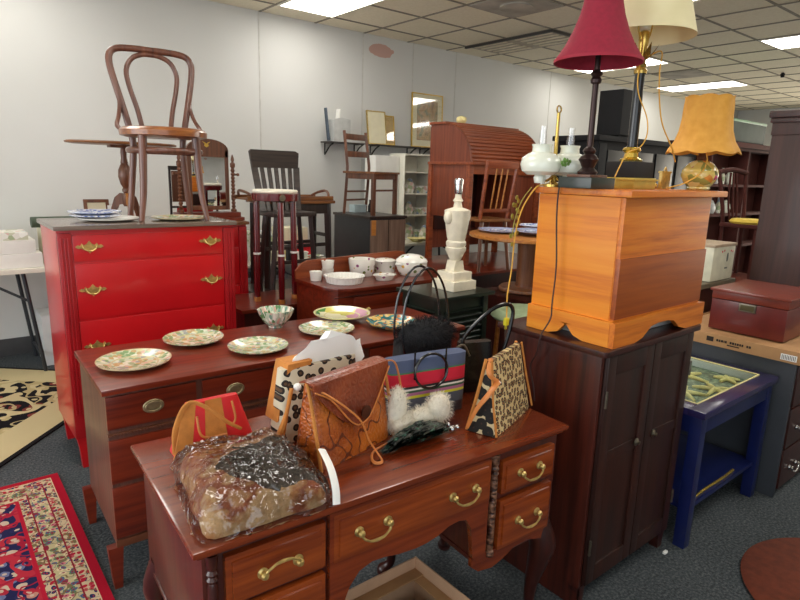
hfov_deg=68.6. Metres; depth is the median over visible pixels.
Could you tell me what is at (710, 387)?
starfish
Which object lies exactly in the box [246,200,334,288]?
side table
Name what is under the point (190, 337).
plate
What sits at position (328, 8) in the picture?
recessed light
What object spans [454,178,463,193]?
bulb socket
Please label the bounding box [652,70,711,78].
ceiling vent
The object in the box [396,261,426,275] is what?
bowl
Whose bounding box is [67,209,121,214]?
plate
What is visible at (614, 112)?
loudspeaker
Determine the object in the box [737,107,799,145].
wall
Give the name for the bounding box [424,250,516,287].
dining table
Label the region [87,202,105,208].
picture
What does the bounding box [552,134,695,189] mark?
entertainment unit
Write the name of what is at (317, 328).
plate
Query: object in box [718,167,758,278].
dining chair
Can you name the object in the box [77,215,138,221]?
plate
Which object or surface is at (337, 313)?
plate
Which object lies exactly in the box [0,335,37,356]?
baseboard
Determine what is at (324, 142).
wall shelf
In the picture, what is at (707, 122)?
shade lamp
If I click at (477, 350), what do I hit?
handbag
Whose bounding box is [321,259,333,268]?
ramekin
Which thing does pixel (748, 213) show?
shelf
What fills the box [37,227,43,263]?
storage box
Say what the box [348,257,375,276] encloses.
dish
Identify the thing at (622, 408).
base cabinet
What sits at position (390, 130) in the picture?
picture frame
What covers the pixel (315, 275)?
ramekin
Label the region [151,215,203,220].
plate
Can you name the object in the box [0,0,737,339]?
wall
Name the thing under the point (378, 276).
oval dish
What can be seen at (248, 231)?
storage box
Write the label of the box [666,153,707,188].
lamp cord
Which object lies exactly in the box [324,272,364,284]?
dish
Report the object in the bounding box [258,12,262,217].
trim
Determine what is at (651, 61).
recessed light
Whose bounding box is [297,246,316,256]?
trinket box
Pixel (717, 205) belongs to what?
glass bottle
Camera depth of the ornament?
5.49 m
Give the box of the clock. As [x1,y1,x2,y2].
[656,167,671,188]
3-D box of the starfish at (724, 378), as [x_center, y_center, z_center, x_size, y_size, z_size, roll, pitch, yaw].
[1.631,0.390,2.927,0.118,0.024,0.113,7,13,22]
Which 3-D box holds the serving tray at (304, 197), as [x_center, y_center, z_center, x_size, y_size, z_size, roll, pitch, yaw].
[-0.958,-0.877,4.871,0.802,0.086,0.310,-8,16,-38]
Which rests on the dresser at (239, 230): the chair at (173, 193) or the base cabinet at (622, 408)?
the chair at (173, 193)
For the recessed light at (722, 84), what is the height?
0.012 m
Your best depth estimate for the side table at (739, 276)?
5.29 m
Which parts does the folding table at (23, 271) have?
leg, leg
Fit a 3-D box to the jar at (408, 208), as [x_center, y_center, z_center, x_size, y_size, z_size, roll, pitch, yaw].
[0.099,-1.063,6.744,0.110,0.150,0.110,-8,16,-38]
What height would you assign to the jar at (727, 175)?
0.165 m
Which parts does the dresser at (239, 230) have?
drawer, drawer, drawer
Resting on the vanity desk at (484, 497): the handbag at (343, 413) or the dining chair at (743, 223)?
the handbag at (343, 413)
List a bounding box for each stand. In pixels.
[396,283,494,339]
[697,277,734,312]
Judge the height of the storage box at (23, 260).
0.104 m
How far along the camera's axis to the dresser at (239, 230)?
4.31 m
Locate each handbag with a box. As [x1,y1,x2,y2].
[170,392,252,460]
[265,354,355,442]
[295,356,401,472]
[384,348,465,418]
[390,265,458,355]
[456,302,514,392]
[465,340,532,437]
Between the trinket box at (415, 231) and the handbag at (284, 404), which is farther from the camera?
the trinket box at (415, 231)
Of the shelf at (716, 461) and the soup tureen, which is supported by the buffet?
the soup tureen
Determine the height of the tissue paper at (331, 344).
0.160 m
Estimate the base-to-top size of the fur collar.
0.186 m
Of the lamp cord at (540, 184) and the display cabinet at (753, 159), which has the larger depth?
the display cabinet at (753, 159)
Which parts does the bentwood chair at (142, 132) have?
leg, seat, leg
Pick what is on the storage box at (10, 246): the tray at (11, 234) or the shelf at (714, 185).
the tray at (11, 234)
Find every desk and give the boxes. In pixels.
[131,392,568,599]
[425,121,539,265]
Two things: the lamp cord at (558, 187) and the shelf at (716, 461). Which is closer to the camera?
the lamp cord at (558, 187)
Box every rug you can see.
[0,367,63,467]
[0,473,114,599]
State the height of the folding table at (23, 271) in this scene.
0.801 m
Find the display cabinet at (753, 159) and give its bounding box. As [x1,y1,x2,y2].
[670,140,769,272]
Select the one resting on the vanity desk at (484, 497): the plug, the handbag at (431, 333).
the handbag at (431, 333)
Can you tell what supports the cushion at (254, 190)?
on the bar stool at (264, 195)
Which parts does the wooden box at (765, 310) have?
brass plate, lid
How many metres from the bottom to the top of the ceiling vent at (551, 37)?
0.024 m
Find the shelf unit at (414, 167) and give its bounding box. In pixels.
[364,153,429,239]
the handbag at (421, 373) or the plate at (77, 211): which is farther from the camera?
the plate at (77, 211)
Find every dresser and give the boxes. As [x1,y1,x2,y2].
[36,215,236,467]
[74,305,464,589]
[232,220,248,293]
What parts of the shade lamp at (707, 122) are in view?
lamp shade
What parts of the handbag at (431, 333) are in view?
handle, fur trim, handle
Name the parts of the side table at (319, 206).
leg, leg, leg, leg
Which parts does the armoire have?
cornice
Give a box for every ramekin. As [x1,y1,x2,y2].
[310,270,321,280]
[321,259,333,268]
[322,268,333,276]
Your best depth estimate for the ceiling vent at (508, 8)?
5.11 m
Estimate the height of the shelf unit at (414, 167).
0.963 m
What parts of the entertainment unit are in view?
cornice, glass door, glass door, glass door, glass door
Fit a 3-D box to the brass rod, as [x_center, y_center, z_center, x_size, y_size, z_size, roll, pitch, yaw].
[1.440,0.848,2.702,0.450,0.016,0.017,-8,16,-38]
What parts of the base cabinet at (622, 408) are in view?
panel, door, knob, knob, door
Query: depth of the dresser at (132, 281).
3.07 m
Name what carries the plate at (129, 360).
on the dresser at (122, 410)
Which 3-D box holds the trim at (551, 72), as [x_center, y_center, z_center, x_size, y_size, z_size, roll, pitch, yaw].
[2.117,-1.843,8.658,0.012,2.876,0.004,-8,16,-38]
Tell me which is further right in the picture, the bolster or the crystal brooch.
the crystal brooch
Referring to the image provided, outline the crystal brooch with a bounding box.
[446,422,459,432]
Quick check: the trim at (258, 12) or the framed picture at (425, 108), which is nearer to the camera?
the trim at (258, 12)
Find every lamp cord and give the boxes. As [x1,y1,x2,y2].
[506,184,543,317]
[529,187,559,400]
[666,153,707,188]
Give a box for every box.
[0,236,35,254]
[0,249,43,269]
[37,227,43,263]
[247,230,271,246]
[248,278,291,292]
[271,226,307,250]
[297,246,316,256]
[345,556,469,599]
[349,204,366,212]
[412,207,426,213]
[412,228,420,236]
[413,186,427,192]
[708,279,799,342]
[734,118,766,144]
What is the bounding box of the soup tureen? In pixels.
[395,253,427,275]
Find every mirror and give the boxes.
[172,139,244,220]
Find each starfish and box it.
[685,386,706,401]
[688,372,708,382]
[692,382,728,395]
[713,375,739,384]
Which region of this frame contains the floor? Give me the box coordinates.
[0,287,799,599]
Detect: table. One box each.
[0,266,47,370]
[63,139,175,215]
[235,288,296,327]
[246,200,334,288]
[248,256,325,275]
[405,240,444,254]
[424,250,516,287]
[469,229,536,295]
[670,354,778,548]
[731,271,746,281]
[740,538,799,599]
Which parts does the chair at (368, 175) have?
leg, rail, rail, leg, seat frame, seat, leg, leg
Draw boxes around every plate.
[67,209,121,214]
[68,213,120,218]
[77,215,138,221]
[95,348,171,371]
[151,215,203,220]
[162,329,223,346]
[227,336,287,354]
[299,320,354,335]
[313,306,369,320]
[365,314,415,330]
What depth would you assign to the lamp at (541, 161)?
2.03 m
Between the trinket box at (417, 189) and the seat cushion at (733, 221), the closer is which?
the seat cushion at (733, 221)
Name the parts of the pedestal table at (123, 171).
leg, leg, leg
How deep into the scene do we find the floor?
2.48 m
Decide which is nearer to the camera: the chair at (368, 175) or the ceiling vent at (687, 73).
the chair at (368, 175)
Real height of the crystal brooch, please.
0.029 m
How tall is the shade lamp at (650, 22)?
0.770 m
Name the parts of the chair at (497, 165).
leg, post, leg, seat, rail, crest rail, leg, post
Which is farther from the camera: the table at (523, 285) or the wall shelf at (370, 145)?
the wall shelf at (370, 145)
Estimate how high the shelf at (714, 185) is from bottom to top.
0.030 m
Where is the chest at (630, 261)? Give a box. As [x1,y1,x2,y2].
[526,186,727,349]
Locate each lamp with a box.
[432,178,475,291]
[520,105,581,186]
[553,0,644,188]
[605,0,697,188]
[665,93,741,189]
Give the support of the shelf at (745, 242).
attached to the display cabinet at (753, 159)
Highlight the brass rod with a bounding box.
[696,469,733,496]
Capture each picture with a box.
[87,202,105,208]
[411,92,442,147]
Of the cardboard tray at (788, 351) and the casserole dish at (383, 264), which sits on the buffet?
the casserole dish at (383, 264)
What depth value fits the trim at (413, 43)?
6.85 m
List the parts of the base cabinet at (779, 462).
drawer, drawer, handle, drawer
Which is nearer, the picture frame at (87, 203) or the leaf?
the leaf
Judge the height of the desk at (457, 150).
1.267 m
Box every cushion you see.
[252,189,297,192]
[729,218,758,224]
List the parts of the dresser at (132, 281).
leg, leg, handle, handle, handle, drawer, drawer, drawer, handle, handle, handle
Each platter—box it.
[478,227,524,233]
[511,228,536,234]
[519,223,537,227]
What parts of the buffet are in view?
moulding, drawer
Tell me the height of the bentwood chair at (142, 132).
0.954 m
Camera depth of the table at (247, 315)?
4.00 m
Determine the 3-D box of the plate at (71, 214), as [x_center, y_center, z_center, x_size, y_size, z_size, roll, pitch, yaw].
[-1.605,-0.444,3.093,0.250,0.017,0.250,-8,16,-38]
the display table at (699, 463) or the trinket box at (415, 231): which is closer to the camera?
the display table at (699, 463)
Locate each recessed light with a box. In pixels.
[277,0,384,17]
[573,57,669,73]
[656,80,748,91]
[758,35,799,49]
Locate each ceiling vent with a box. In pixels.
[465,29,570,54]
[469,0,563,17]
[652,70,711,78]
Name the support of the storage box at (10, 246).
on the storage box at (23, 260)
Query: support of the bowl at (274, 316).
on the dresser at (122, 410)
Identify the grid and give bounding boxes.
[253,0,799,109]
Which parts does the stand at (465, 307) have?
post, louvre panel, post, louvre panel, post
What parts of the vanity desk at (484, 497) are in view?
leg, drawer, handle, drawer, handle, leg, drawer, leg, handle, drawer, drawer, handle, handle, leg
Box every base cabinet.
[333,211,406,256]
[497,316,700,599]
[680,341,799,497]
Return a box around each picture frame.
[83,199,108,208]
[366,110,386,144]
[386,115,394,144]
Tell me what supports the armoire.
on the floor
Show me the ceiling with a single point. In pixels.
(466, 16)
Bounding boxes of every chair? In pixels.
[105,44,209,221]
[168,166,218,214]
[248,149,316,291]
[343,130,399,215]
[470,160,519,272]
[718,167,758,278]
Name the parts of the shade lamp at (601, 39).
lamp shade, shade trim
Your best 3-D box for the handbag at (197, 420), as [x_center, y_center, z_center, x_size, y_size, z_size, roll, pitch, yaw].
[-0.546,0.349,1.700,0.248,0.162,0.120,-7,15,-36]
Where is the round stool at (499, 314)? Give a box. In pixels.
[491,303,527,356]
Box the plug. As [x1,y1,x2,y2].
[503,317,508,328]
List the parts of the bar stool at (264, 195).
leg, seat, leg, leg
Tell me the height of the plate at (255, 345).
0.023 m
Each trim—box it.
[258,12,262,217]
[360,33,363,203]
[407,43,413,249]
[447,52,456,254]
[542,72,551,183]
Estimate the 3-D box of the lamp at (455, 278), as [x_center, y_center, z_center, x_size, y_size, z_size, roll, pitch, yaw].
[0.346,-0.402,3.596,0.206,0.673,0.193,-8,16,-38]
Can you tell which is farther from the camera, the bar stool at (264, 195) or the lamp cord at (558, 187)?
the bar stool at (264, 195)
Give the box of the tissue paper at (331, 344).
[293,330,363,361]
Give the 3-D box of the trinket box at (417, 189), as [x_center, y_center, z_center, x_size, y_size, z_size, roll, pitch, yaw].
[0.237,-1.284,6.805,0.163,0.082,0.119,-8,16,-38]
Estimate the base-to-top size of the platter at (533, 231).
0.021 m
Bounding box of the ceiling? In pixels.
[208,0,799,110]
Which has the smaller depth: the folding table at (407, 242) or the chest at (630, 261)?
the chest at (630, 261)
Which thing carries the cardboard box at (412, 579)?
on the floor
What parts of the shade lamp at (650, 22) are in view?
lamp cord, bulb, lamp shade, lamp cord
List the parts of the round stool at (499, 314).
leg, seat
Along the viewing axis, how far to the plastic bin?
4.56 m
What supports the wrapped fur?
on the vanity desk at (484, 497)
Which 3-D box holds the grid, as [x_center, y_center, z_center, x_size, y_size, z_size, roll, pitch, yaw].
[2.904,-2.194,3.635,17.300,0.008,8.470,-8,16,-38]
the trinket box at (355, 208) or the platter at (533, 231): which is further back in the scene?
the trinket box at (355, 208)
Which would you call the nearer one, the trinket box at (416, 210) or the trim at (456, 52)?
the trinket box at (416, 210)
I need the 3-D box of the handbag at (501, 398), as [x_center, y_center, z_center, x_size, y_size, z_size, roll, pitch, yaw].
[0.338,0.281,1.948,0.110,0.241,0.349,9,14,31]
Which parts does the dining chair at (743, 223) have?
post, crest rail, seat rail, post, leg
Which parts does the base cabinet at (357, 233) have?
door, door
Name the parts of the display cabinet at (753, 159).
cornice, panel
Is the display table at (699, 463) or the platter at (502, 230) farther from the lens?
the platter at (502, 230)
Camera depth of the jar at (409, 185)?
6.65 m
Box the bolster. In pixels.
[30,216,76,227]
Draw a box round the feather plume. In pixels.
[380,420,449,454]
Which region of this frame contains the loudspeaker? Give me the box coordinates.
[596,89,632,136]
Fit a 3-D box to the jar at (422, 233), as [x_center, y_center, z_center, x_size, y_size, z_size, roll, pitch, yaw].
[0.280,-0.771,6.714,0.132,0.180,0.132,-8,16,-38]
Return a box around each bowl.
[257,305,293,327]
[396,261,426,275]
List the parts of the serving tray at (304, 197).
handle, handle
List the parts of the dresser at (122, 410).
leg, leg, drawer, drawer, drawer, pull, pull, drawer, drawer, drawer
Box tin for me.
[702,239,737,281]
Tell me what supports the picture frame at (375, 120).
on the wall shelf at (370, 145)
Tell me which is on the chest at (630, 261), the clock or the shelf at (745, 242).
the clock
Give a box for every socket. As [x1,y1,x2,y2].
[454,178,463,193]
[638,30,649,61]
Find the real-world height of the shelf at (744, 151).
0.030 m
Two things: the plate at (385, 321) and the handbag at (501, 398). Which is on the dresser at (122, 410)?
the plate at (385, 321)
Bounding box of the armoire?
[749,109,799,286]
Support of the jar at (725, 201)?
on the display cabinet at (753, 159)
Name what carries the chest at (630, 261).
on the base cabinet at (622, 408)
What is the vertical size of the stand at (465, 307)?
0.860 m
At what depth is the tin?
3.76 m
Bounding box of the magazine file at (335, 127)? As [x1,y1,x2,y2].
[324,108,350,141]
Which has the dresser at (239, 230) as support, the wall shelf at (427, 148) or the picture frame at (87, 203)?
the picture frame at (87, 203)
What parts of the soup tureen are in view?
lid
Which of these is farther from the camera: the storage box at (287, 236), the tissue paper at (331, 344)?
the storage box at (287, 236)
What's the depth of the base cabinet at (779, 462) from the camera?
2.98 m
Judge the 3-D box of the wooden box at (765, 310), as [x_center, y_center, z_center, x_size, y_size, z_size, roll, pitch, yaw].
[2.005,0.048,3.230,0.484,0.224,0.394,-8,16,-38]
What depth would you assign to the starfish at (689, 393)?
2.70 m
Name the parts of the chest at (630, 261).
panel, lid, panel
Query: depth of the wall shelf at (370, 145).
6.65 m
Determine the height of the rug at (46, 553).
0.009 m
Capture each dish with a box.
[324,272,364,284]
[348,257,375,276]
[372,273,395,280]
[374,257,395,272]
[407,237,425,241]
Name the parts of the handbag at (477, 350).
handle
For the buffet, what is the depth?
3.83 m
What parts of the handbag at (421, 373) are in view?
ring handle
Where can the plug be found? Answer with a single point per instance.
(506, 320)
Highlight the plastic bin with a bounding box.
[35,308,53,365]
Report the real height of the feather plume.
0.056 m
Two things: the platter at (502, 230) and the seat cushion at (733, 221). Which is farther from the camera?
the seat cushion at (733, 221)
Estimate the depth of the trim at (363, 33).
6.48 m
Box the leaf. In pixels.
[509,187,531,246]
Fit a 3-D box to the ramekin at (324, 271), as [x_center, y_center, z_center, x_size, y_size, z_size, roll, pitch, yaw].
[-0.491,-0.186,3.986,0.084,0.055,0.084,-8,16,-38]
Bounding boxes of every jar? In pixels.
[404,201,412,213]
[405,178,413,192]
[405,222,412,237]
[419,225,425,240]
[710,200,714,213]
[724,172,732,183]
[724,199,730,212]
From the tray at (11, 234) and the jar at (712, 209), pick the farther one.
the jar at (712, 209)
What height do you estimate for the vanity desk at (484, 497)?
0.760 m
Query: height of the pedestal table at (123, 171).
0.525 m
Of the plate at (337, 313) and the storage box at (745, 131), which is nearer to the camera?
the plate at (337, 313)
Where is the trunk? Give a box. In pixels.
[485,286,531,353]
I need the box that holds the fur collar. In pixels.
[385,383,454,433]
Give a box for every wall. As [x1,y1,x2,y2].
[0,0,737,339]
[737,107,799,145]
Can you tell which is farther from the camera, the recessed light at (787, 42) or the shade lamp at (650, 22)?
the recessed light at (787, 42)
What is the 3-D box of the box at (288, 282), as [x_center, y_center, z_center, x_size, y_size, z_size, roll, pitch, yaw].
[-0.887,0.169,5.019,0.860,0.600,0.650,-8,16,-38]
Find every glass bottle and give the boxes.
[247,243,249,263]
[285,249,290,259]
[368,200,370,211]
[714,197,719,212]
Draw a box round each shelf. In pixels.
[321,141,364,154]
[368,144,420,154]
[417,147,429,153]
[670,433,752,506]
[709,211,759,216]
[711,184,763,187]
[736,239,752,246]
[740,148,768,154]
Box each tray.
[0,229,27,240]
[231,189,332,200]
[693,312,799,365]
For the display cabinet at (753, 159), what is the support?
on the floor
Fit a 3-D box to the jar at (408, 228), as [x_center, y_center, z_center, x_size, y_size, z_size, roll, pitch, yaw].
[0.091,-0.814,6.798,0.132,0.180,0.132,-8,16,-38]
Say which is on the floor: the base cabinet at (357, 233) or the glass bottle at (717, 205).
the base cabinet at (357, 233)
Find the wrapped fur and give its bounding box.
[170,427,339,543]
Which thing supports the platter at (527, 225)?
on the table at (523, 285)
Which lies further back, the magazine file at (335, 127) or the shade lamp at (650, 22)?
the magazine file at (335, 127)
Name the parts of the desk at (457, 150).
leg, panel, modesty panel, panel, leg, leg, drawer, leg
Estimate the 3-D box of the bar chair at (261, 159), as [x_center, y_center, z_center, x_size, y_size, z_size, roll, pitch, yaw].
[-0.896,-0.608,4.598,0.450,1.097,0.310,-9,16,-40]
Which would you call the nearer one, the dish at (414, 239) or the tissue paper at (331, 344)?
the tissue paper at (331, 344)
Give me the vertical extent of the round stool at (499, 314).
0.731 m
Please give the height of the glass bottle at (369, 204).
0.123 m
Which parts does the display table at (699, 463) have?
leg, frame, leg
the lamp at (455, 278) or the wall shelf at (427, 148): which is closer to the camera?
the lamp at (455, 278)
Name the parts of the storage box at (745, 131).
lid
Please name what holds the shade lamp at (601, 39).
on the chest at (630, 261)
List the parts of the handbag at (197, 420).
tan panel, tan panel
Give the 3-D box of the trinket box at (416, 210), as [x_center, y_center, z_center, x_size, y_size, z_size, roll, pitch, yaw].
[0.230,-1.046,6.857,0.148,0.075,0.108,-8,16,-38]
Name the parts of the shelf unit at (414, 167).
frame, shelf, shelf, shelf, shelf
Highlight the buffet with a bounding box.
[295,250,436,319]
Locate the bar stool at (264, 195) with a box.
[251,189,298,303]
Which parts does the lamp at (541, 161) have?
lamp shade, stem, lamp shade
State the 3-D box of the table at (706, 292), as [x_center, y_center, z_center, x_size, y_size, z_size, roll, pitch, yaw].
[1.911,0.294,4.057,0.500,0.930,0.440,-8,16,-38]
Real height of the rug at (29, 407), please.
0.008 m
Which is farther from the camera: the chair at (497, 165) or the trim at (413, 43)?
the trim at (413, 43)
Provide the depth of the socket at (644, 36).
2.10 m
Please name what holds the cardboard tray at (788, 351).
on the base cabinet at (779, 462)
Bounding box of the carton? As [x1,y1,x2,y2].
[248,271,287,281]
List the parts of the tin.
lid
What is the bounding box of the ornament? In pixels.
[456,116,466,122]

